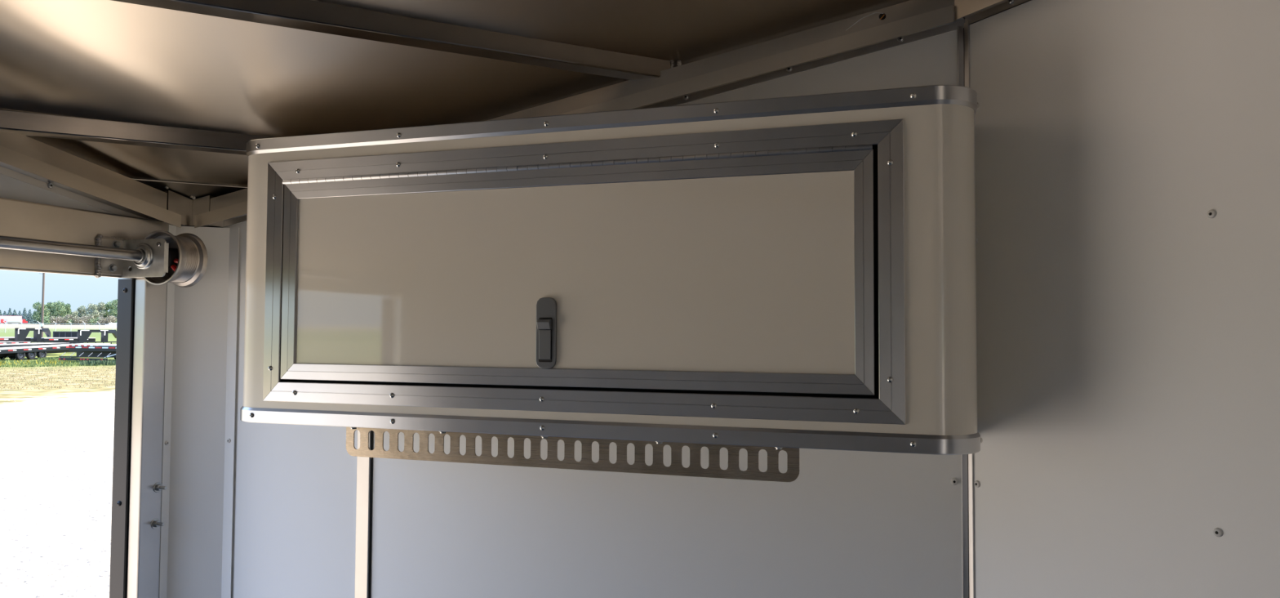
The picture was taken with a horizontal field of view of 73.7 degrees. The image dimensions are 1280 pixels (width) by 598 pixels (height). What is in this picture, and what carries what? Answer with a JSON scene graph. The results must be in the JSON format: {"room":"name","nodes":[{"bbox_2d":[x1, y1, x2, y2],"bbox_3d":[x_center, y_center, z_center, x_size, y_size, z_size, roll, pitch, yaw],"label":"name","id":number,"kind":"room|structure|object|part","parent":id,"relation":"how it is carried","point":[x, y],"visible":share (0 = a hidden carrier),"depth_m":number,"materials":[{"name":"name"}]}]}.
{"room":"cargo space","nodes":[
{"label":"cargo space","id":0,"kind":"room"},
{"bbox_2d":[0,173,113,213],"bbox_3d":[-1.471,0.570,1.296,0.050,2.442,1.868,0,-2,18],"label":"wall","id":1,"kind":"structure","parent":0,"point":[10,188],"depth_m":1.81,"materials":[{"name":"white metal"}]},
{"bbox_2d":[0,196,171,597],"bbox_3d":[-1.412,0.789,1.387,0.105,2.012,1.518,0,-2,18],"label":"door frame","id":2,"kind":"structure","parent":1,"relation":"in","point":[139,406],"depth_m":2.03,"materials":[{"name":"metal"}]},
{"bbox_2d":[0,230,208,287],"bbox_3d":[-1.347,-0.123,1.312,0.138,0.132,1.610,0,-2,18],"label":"mechanism","id":3,"kind":"object","parent":2,"relation":"attached to","point":[162,257],"visible":1,"depth_m":1.95,"materials":[{"name":"silver metal"}]},
{"bbox_3d":[-1.139,-0.093,1.956,0.134,0.087,0.004,0,-2,18],"label":"bearing plate","id":4,"kind":"part","parent":3,"relation":"part of","materials":[{"name":"metal"}]},
{"bbox_3d":[-1.183,0.887,2.054,0.034,1.869,0.100,0,-2,18],"label":"jamb post","id":5,"kind":"part","parent":2,"relation":"part of","materials":[{"name":"metal"}]},
{"bbox_2d":[0,129,185,227],"bbox_3d":[-1.427,-0.402,1.282,0.056,0.411,1.798,0,-2,18],"label":"ceiling beam","id":6,"kind":"structure","parent":1,"relation":"attached to","point":[24,158],"depth_m":1.86,"materials":[{"name":"metal"}]},
{"bbox_2d":[164,186,195,199],"bbox_3d":[-1.131,-0.264,2.102,0.012,0.031,0.084,-1,-2,23],"label":"trim","id":7,"kind":"structure","parent":1,"relation":"attached to","point":[166,187],"depth_m":2.13,"materials":[{"name":"grey metal"}]},
{"bbox_2d":[155,189,223,226],"bbox_3d":[-1.123,-0.223,2.129,0.099,0.079,0.120,0,-2,18],"label":"trim","id":8,"kind":"structure","parent":1,"relation":"attached to","point":[187,207],"depth_m":2.13,"materials":[{"name":"metal"}]},
{"bbox_2d":[0,0,910,186],"bbox_3d":[-0.854,-0.436,1.625,2.643,0.352,1.322,1,-2,-27],"label":"ceiling","id":9,"kind":"structure","parent":0,"point":[103,60],"depth_m":1.66,"materials":[{"name":"white metal"}]},
{"bbox_2d":[0,109,275,155],"bbox_3d":[-0.954,-0.347,1.850,0.796,0.050,0.085,1,-2,-27],"label":"ceiling beam","id":10,"kind":"structure","parent":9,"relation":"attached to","point":[25,123],"depth_m":1.78,"materials":[{"name":"grey metal"}]},
{"bbox_2d":[112,0,681,79],"bbox_3d":[-0.722,-0.498,1.395,1.823,0.050,0.080,1,-2,-27],"label":"ceiling beam","id":11,"kind":"structure","parent":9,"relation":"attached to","point":[305,15],"depth_m":1.55,"materials":[{"name":"grey metal"}]},
{"bbox_2d":[222,30,962,597],"bbox_3d":[-0.278,0.599,1.912,1.898,2.442,0.054,0,-2,18],"label":"wall","id":12,"kind":"structure","parent":0,"point":[851,523],"depth_m":1.82,"materials":[{"name":"white metal"}]},
{"bbox_2d":[131,177,247,199],"bbox_3d":[-1.115,-0.258,2.130,0.317,0.040,0.144,1,-2,-27],"label":"trim","id":13,"kind":"structure","parent":12,"relation":"attached to","point":[187,189],"depth_m":2.09,"materials":[{"name":"metal"}]},
{"bbox_2d":[354,429,371,597],"bbox_3d":[-0.650,0.737,2.001,0.038,2.170,0.009,0,-2,18],"label":"trim","id":14,"kind":"structure","parent":12,"relation":"attached to","point":[363,464],"depth_m":2.00,"materials":[{"name":"metal"}]},
{"bbox_2d":[368,430,373,597],"bbox_3d":[-0.632,0.737,1.998,0.004,2.170,0.002,0,-2,18],"label":"trim","id":15,"kind":"structure","parent":12,"relation":"attached to","point":[372,431],"depth_m":2.00,"materials":[{"name":"black"}]},
{"bbox_2d":[194,0,964,227],"bbox_3d":[-0.244,-0.380,1.885,1.804,0.396,0.056,0,-2,18],"label":"ceiling beam","id":16,"kind":"structure","parent":12,"relation":"attached to","point":[912,20],"depth_m":1.72,"materials":[{"name":"metal"}]},
{"bbox_2d":[240,84,982,454],"bbox_3d":[-0.122,-0.039,1.695,1.478,0.587,0.313,0,-2,18],"label":"upper cabinet","id":17,"kind":"object","parent":12,"relation":"attached to","point":[799,271],"visible":1,"depth_m":1.51,"materials":[{"name":"beige"}]},
{"bbox_3d":[-0.752,-0.037,1.754,0.040,0.490,0.005,0,-2,18],"label":"frame rail","id":18,"kind":"part","parent":17,"relation":"part of","materials":[{"name":"metal"}]},
{"bbox_3d":[-0.714,-0.037,1.740,0.034,0.398,0.005,0,-2,18],"label":"door rail","id":19,"kind":"part","parent":17,"relation":"part of","materials":[{"name":"metal"}]},
{"bbox_3d":[-0.173,0.083,1.552,0.023,0.054,0.004,0,-2,18],"label":"latch lever","id":20,"kind":"part","parent":17,"relation":"part of","materials":[{"name":"grey plastic"}]},
{"bbox_2d":[346,426,799,481],"bbox_3d":[-0.159,0.281,1.585,0.902,0.062,0.055,0,-2,18],"label":"rail","id":21,"kind":"object","parent":17,"relation":"attached to","point":[753,472],"visible":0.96,"depth_m":1.56,"materials":[{"name":"metal"}]},
{"bbox_3d":[-0.176,0.143,1.558,1.165,0.032,0.005,0,-2,18],"label":"door rail","id":22,"kind":"part","parent":17,"relation":"part of","materials":[{"name":"metal"}]},
{"bbox_3d":[-0.175,-0.224,1.572,1.165,0.032,0.005,0,-2,18],"label":"door rail","id":23,"kind":"part","parent":17,"relation":"part of","materials":[{"name":"metal"}]},
{"bbox_3d":[-0.174,0.184,1.557,1.256,0.040,0.005,0,-2,18],"label":"frame rail","id":24,"kind":"part","parent":17,"relation":"part of","materials":[{"name":"metal"}]},
{"bbox_3d":[-0.171,-0.040,1.579,1.164,0.397,0.025,0,-2,18],"label":"door","id":25,"kind":"part","parent":17,"relation":"part of","materials":[{"name":"beige"}]},
{"bbox_3d":[-0.172,-0.267,1.574,1.256,0.039,0.005,0,-2,18],"label":"frame rail","id":26,"kind":"part","parent":17,"relation":"part of","materials":[{"name":"metal"}]},
{"bbox_3d":[0.364,-0.044,1.389,0.030,0.398,0.005,0,-2,18],"label":"door rail","id":27,"kind":"part","parent":17,"relation":"part of","materials":[{"name":"metal"}]},
{"bbox_3d":[0.405,-0.045,1.377,0.040,0.490,0.005,0,-2,18],"label":"frame rail","id":28,"kind":"part","parent":17,"relation":"part of","materials":[{"name":"metal"}]},
{"bbox_2d":[845,12,883,30],"bbox_3d":[0.431,-0.533,1.642,0.071,0.030,0.004,0,-2,14],"label":"wire","id":29,"kind":"object","parent":12,"relation":"attached to","point":[874,12],"visible":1,"depth_m":1.64,"materials":[{"name":"metal"}]},
{"bbox_2d":[969,0,1279,597],"bbox_3d":[2.043,0.496,-1.155,0.054,2.442,6.200,1,-2,-27],"label":"wall","id":30,"kind":"structure","parent":0,"point":[1127,152],"depth_m":1.34,"materials":[{"name":"white metal"}]},
{"bbox_2d":[957,21,974,597],"bbox_3d":[0.613,0.642,1.591,0.022,2.342,0.011,0,-2,18],"label":"trim","id":31,"kind":"structure","parent":30,"relation":"attached to","point":[963,49],"depth_m":1.60,"materials":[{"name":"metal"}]},
{"bbox_2d":[954,0,1031,24],"bbox_3d":[2.006,-0.648,-1.135,0.050,0.065,6.198,1,-2,-27],"label":"trim","id":32,"kind":"structure","parent":30,"relation":"attached to","point":[973,11],"depth_m":1.57,"materials":[{"name":"metal"}]},
{"bbox_3d":[0.839,1.728,-1.810,6.252,0.080,6.252,0,-2,18],"label":"floor","id":33,"kind":"structure","parent":0,"visible":0},
{"bbox_2d":[159,224,239,597],"bbox_3d":[-1.091,0.821,2.096,0.158,2.005,0.019,1,-2,-19],"label":"panel","id":34,"kind":"object","parent":33,"relation":"on","point":[196,537],"visible":0.99,"depth_m":2.12,"materials":[{"name":"white metal"}]},
{"label":"outside","id":35,"kind":"structure","parent":0,"visible":0},
{"bbox_2d":[0,323,116,597],"bbox_3d":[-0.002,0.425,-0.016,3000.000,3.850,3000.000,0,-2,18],"label":"ground","id":36,"kind":"structure","parent":35,"point":[37,522],"depth_m":13.77,"materials":[{"name":"white concrete"}]},
{"bbox_2d":[6,307,13,315],"bbox_3d":[-379.884,11.453,515.030,5.537,12.302,5.708,0,-2,18],"label":"spruce tree","id":37,"kind":"object","parent":36,"relation":"on","point":[9,313],"visible":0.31,"depth_m":514.71,"materials":[{"name":"green plant"}]},
{"bbox_2d":[0,315,22,322],"bbox_3d":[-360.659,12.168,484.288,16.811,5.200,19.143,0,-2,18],"label":"trailer","id":38,"kind":"object","parent":36,"relation":"on","point":[5,317],"visible":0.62,"depth_m":484.12,"materials":[{"name":"white metal"}]},
{"bbox_2d":[12,309,17,315],"bbox_3d":[-377.996,11.874,516.466,5.349,11.336,5.632,0,-2,18],"label":"spruce tree","id":39,"kind":"object","parent":36,"relation":"on","point":[15,313],"visible":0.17,"depth_m":516.48,"materials":[{"name":"green plant"}]},
{"bbox_2d":[0,341,31,343],"bbox_3d":[-55.379,4.018,67.482,2.606,1.150,15.451,0,-2,4],"label":"flatbed trailer","id":40,"kind":"object","parent":36,"relation":"on","point":[1,342],"visible":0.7,"depth_m":73.53,"materials":[{"name":"grey metal"}]},
{"bbox_2d":[7,319,27,323],"bbox_3d":[-330.316,12.220,453.251,6.929,3.085,8.908,0,-2,18],"label":"truck","id":41,"kind":"object","parent":36,"relation":"on","point":[11,321],"visible":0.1,"depth_m":451.80,"materials":[{"name":"white paint"}]},
{"bbox_3d":[-330.621,11.608,451.828,6.221,1.970,2.000,2,-3,-36],"label":"tank","id":42,"kind":"part","parent":41,"relation":"part of","materials":[{"name":"white metal"}]},
{"bbox_2d":[22,307,28,320],"bbox_3d":[-374.102,11.502,519.326,5.584,12.460,5.502,0,-2,18],"label":"spruce tree","id":43,"kind":"object","parent":36,"relation":"on","point":[24,314],"visible":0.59,"depth_m":518.94,"materials":[{"name":"green plant"}]},
{"bbox_2d":[0,328,51,342],"bbox_3d":[-55.662,3.682,75.479,4.274,2.244,5.606,0,-2,18],"label":"trailer","id":44,"kind":"object","parent":36,"relation":"on","point":[20,334],"visible":0.73,"depth_m":75.32,"materials":[{"name":"black paint"}]},
{"bbox_3d":[-53.646,3.882,75.080,0.100,0.334,3.998,0,-2,19],"label":"rail","id":45,"kind":"part","parent":44,"relation":"part of","materials":[{"name":"white metal"}]},
{"bbox_2d":[25,308,33,324],"bbox_3d":[-371.784,11.995,520.681,5.640,11.879,5.574,0,-2,18],"label":"spruce tree","id":46,"kind":"object","parent":36,"relation":"on","point":[29,313],"visible":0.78,"depth_m":520.15,"materials":[{"name":"green plant"}]},
{"bbox_2d":[30,310,38,324],"bbox_3d":[-369.952,12.487,522.077,5.368,10.946,5.537,0,-2,18],"label":"spruce tree","id":47,"kind":"object","parent":36,"relation":"on","point":[33,320],"visible":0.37,"depth_m":521.04,"materials":[{"name":"green plant"}]},
{"bbox_2d":[0,342,70,347],"bbox_3d":[-51.070,3.845,66.155,2.600,0.700,15.451,0,-2,4],"label":"flatbed trailer","id":48,"kind":"object","parent":36,"relation":"on","point":[16,344],"visible":0.46,"depth_m":69.35,"materials":[{"name":"grey metal"}]},
{"bbox_2d":[0,359,71,365],"bbox_3d":[-40.371,4.101,56.411,4.859,0.308,6.921,2,-3,-36],"label":"flowers","id":49,"kind":"object","parent":36,"relation":"on","point":[10,359],"visible":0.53,"depth_m":55.87,"materials":[{"name":"yellow plant"}]},
{"bbox_2d":[31,301,50,322],"bbox_3d":[-220.890,5.077,315.376,5.312,8.538,5.402,0,-2,18],"label":"leafy tree","id":50,"kind":"object","parent":36,"relation":"on","point":[36,305],"visible":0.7,"depth_m":314.56,"materials":[{"name":"green plant"}]},
{"bbox_2d":[40,272,44,342],"bbox_3d":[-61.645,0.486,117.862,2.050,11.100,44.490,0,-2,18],"label":"utility pole","id":51,"kind":"object","parent":36,"relation":"on","point":[43,273],"visible":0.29,"depth_m":96.69,"materials":[{"name":"brown wood"}]},
{"bbox_2d":[43,316,55,324],"bbox_3d":[-211.854,7.913,306.020,4.194,3.709,5.110,0,-2,18],"label":"bush","id":52,"kind":"object","parent":36,"relation":"on","point":[46,321],"visible":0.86,"depth_m":304.29,"materials":[{"name":"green plant"}]},
{"bbox_2d":[44,301,59,316],"bbox_3d":[-221.185,5.423,321.060,6.346,8.863,6.667,0,-2,18],"label":"leafy tree","id":53,"kind":"object","parent":36,"relation":"on","point":[48,304],"visible":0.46,"depth_m":320.06,"materials":[{"name":"green plant"}]},
{"bbox_2d":[0,342,111,359],"bbox_3d":[-46.021,3.968,63.957,2.606,1.080,15.051,0,-2,4],"label":"flatbed trailer","id":54,"kind":"object","parent":36,"relation":"on","point":[19,353],"visible":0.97,"depth_m":63.53,"materials":[{"name":"grey metal"}]},
{"bbox_2d":[48,315,64,324],"bbox_3d":[-209.867,7.659,307.289,4.703,3.715,5.029,0,-2,18],"label":"bush","id":55,"kind":"object","parent":36,"relation":"on","point":[51,319],"visible":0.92,"depth_m":306.82,"materials":[{"name":"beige plant"}]},
{"bbox_2d":[0,396,115,597],"bbox_3d":[-12.002,2.925,17.091,4.199,0.039,27.967,2,-3,-33],"label":"gravel stones","id":56,"kind":"object","parent":36,"relation":"on","point":[94,517],"visible":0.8,"depth_m":10.14,"materials":[{"name":"beige gravel"}]},
{"bbox_2d":[0,365,115,390],"bbox_3d":[-28.340,3.753,42.266,7.912,0.070,22.042,2,-3,-34],"label":"grass tufts","id":57,"kind":"object","parent":36,"relation":"on","point":[51,371],"visible":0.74,"depth_m":40.26,"materials":[{"name":"yellow plant"}]},
{"bbox_2d":[0,356,115,367],"bbox_3d":[-39.320,4.100,58.368,9.088,0.467,15.104,2,-3,-34],"label":"weeds","id":58,"kind":"object","parent":36,"relation":"on","point":[43,360],"visible":0.67,"depth_m":55.20,"materials":[{"name":"green plant"}]},
{"bbox_2d":[49,300,66,323],"bbox_3d":[-218.159,5.084,320.527,5.767,9.300,6.193,0,-2,18],"label":"leafy tree","id":59,"kind":"object","parent":36,"relation":"on","point":[59,308],"visible":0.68,"depth_m":320.06,"materials":[{"name":"green plant"}]},
{"bbox_2d":[0,320,116,333],"bbox_3d":[-111.991,5.413,165.015,17.427,2.261,22.442,0,-2,18],"label":"fence","id":60,"kind":"object","parent":36,"relation":"on","point":[99,323],"visible":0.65,"depth_m":166.27,"materials":[{"name":"silver metal"}]},
{"bbox_3d":[-112.216,4.749,165.203,27.343,0.045,0.512,2,-3,-34],"label":"rail","id":61,"kind":"part","parent":60,"relation":"part of","materials":[{"name":"silver metal"}]},
{"bbox_2d":[57,313,72,324],"bbox_3d":[-207.844,7.492,308.500,5.080,4.196,5.211,0,-2,18],"label":"bush","id":62,"kind":"object","parent":36,"relation":"on","point":[62,320],"visible":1,"depth_m":307.65,"materials":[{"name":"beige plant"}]},
{"bbox_2d":[52,331,78,343],"bbox_3d":[-56.701,4.121,84.760,3.349,1.830,3.388,0,-2,18],"label":"trailer","id":63,"kind":"object","parent":36,"relation":"on","point":[55,334],"visible":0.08,"depth_m":83.72,"materials":[{"name":"black paint"}]},
{"bbox_2d":[61,302,71,324],"bbox_3d":[-218.309,5.687,325.424,4.990,8.229,4.786,0,-2,18],"label":"leafy tree","id":64,"kind":"object","parent":36,"relation":"on","point":[68,305],"visible":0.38,"depth_m":324.94,"materials":[{"name":"green plant"}]},
{"bbox_2d":[62,316,78,324],"bbox_3d":[-206.303,8.123,309.724,4.706,3.725,5.279,0,-2,18],"label":"bush","id":65,"kind":"object","parent":36,"relation":"on","point":[69,320],"visible":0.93,"depth_m":308.51,"materials":[{"name":"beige plant"}]},
{"bbox_2d":[31,329,116,343],"bbox_3d":[-52.160,3.897,79.309,4.150,2.112,6.040,-1,-2,29],"label":"trailer","id":66,"kind":"object","parent":36,"relation":"on","point":[83,335],"visible":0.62,"depth_m":78.26,"materials":[{"name":"black paint"}]},
{"bbox_3d":[-50.213,4.083,78.640,0.100,0.334,4.563,-1,-2,29],"label":"rail","id":67,"kind":"part","parent":66,"relation":"part of","materials":[{"name":"black metal"}]},
{"bbox_2d":[71,310,79,316],"bbox_3d":[-220.598,6.969,333.513,4.332,5.748,4.674,0,-2,18],"label":"leafy tree","id":68,"kind":"object","parent":36,"relation":"on","point":[74,313],"visible":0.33,"depth_m":332.81,"materials":[{"name":"green plant"}]},
{"bbox_2d":[71,315,86,324],"bbox_3d":[-203.805,8.010,310.848,4.938,3.960,5.238,0,-2,18],"label":"bush","id":69,"kind":"object","parent":36,"relation":"on","point":[75,319],"visible":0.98,"depth_m":309.69,"materials":[{"name":"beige plant"}]},
{"bbox_2d":[77,305,87,319],"bbox_3d":[-215.543,6.089,330.674,4.105,7.469,4.495,0,-2,18],"label":"leafy tree","id":70,"kind":"object","parent":36,"relation":"on","point":[82,311],"visible":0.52,"depth_m":330.30,"materials":[{"name":"green plant"}]},
{"bbox_2d":[79,315,94,324],"bbox_3d":[-202.221,7.772,312.330,5.048,4.189,4.941,0,-2,18],"label":"bush","id":71,"kind":"object","parent":36,"relation":"on","point":[86,317],"visible":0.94,"depth_m":311.96,"materials":[{"name":"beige plant"}]},
{"bbox_2d":[58,343,116,360],"bbox_3d":[-35.536,3.920,62.920,4.861,1.205,11.765,0,-2,14],"label":"flatbed trailer","id":72,"kind":"object","parent":36,"relation":"on","point":[85,352],"visible":0.26,"depth_m":58.16,"materials":[{"name":"grey metal"}]},
{"bbox_2d":[85,302,99,317],"bbox_3d":[-210.741,5.735,328.111,5.110,8.638,4.895,0,-2,18],"label":"leafy tree","id":73,"kind":"object","parent":36,"relation":"on","point":[91,309],"visible":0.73,"depth_m":328.05,"materials":[{"name":"green plant"}]},
{"bbox_2d":[87,316,101,324],"bbox_3d":[-200.363,8.232,313.243,5.044,3.623,4.895,0,-2,18],"label":"bush","id":74,"kind":"object","parent":36,"relation":"on","point":[95,320],"visible":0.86,"depth_m":312.80,"materials":[{"name":"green plant"}]},
{"bbox_2d":[79,359,115,365],"bbox_3d":[-34.433,4.029,54.688,2.405,0.384,2.678,2,-2,-31],"label":"weeds","id":75,"kind":"object","parent":36,"relation":"on","point":[99,362],"visible":0.73,"depth_m":53.89,"materials":[{"name":"green plant"}]},
{"bbox_2d":[93,301,106,319],"bbox_3d":[-210.327,5.424,331.856,4.657,8.988,5.106,0,-2,18],"label":"leafy tree","id":76,"kind":"object","parent":36,"relation":"on","point":[100,306],"visible":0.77,"depth_m":331.92,"materials":[{"name":"green plant"}]},
{"bbox_2d":[95,315,108,324],"bbox_3d":[-198.261,8.017,314.621,5.153,4.037,5.104,0,-2,18],"label":"bush","id":77,"kind":"object","parent":36,"relation":"on","point":[101,317],"visible":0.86,"depth_m":313.72,"materials":[{"name":"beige plant"}]},
{"bbox_2d":[99,303,110,322],"bbox_3d":[-210.774,5.990,337.295,3.971,8.320,4.413,0,-2,18],"label":"leafy tree","id":78,"kind":"object","parent":36,"relation":"on","point":[106,306],"visible":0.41,"depth_m":336.41,"materials":[{"name":"green plant"}]},
{"bbox_2d":[102,314,116,324],"bbox_3d":[-196.233,7.863,315.937,5.114,4.080,5.310,0,-2,18],"label":"bush","id":79,"kind":"object","parent":36,"relation":"on","point":[112,319],"visible":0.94,"depth_m":315.41,"materials":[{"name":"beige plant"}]},
{"bbox_2d":[104,322,116,327],"bbox_3d":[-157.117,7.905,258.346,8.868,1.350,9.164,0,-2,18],"label":"building","id":80,"kind":"structure","parent":36,"relation":"on","point":[105,325],"depth_m":254.93,"materials":[{"name":"white paint"}]},
{"bbox_2d":[106,298,117,322],"bbox_3d":[-206.456,5.004,335.347,4.592,10.101,5.240,0,-2,18],"label":"leafy tree","id":81,"kind":"object","parent":36,"relation":"on","point":[114,312],"visible":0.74,"depth_m":334.69,"materials":[{"name":"green plant"}]}
]}

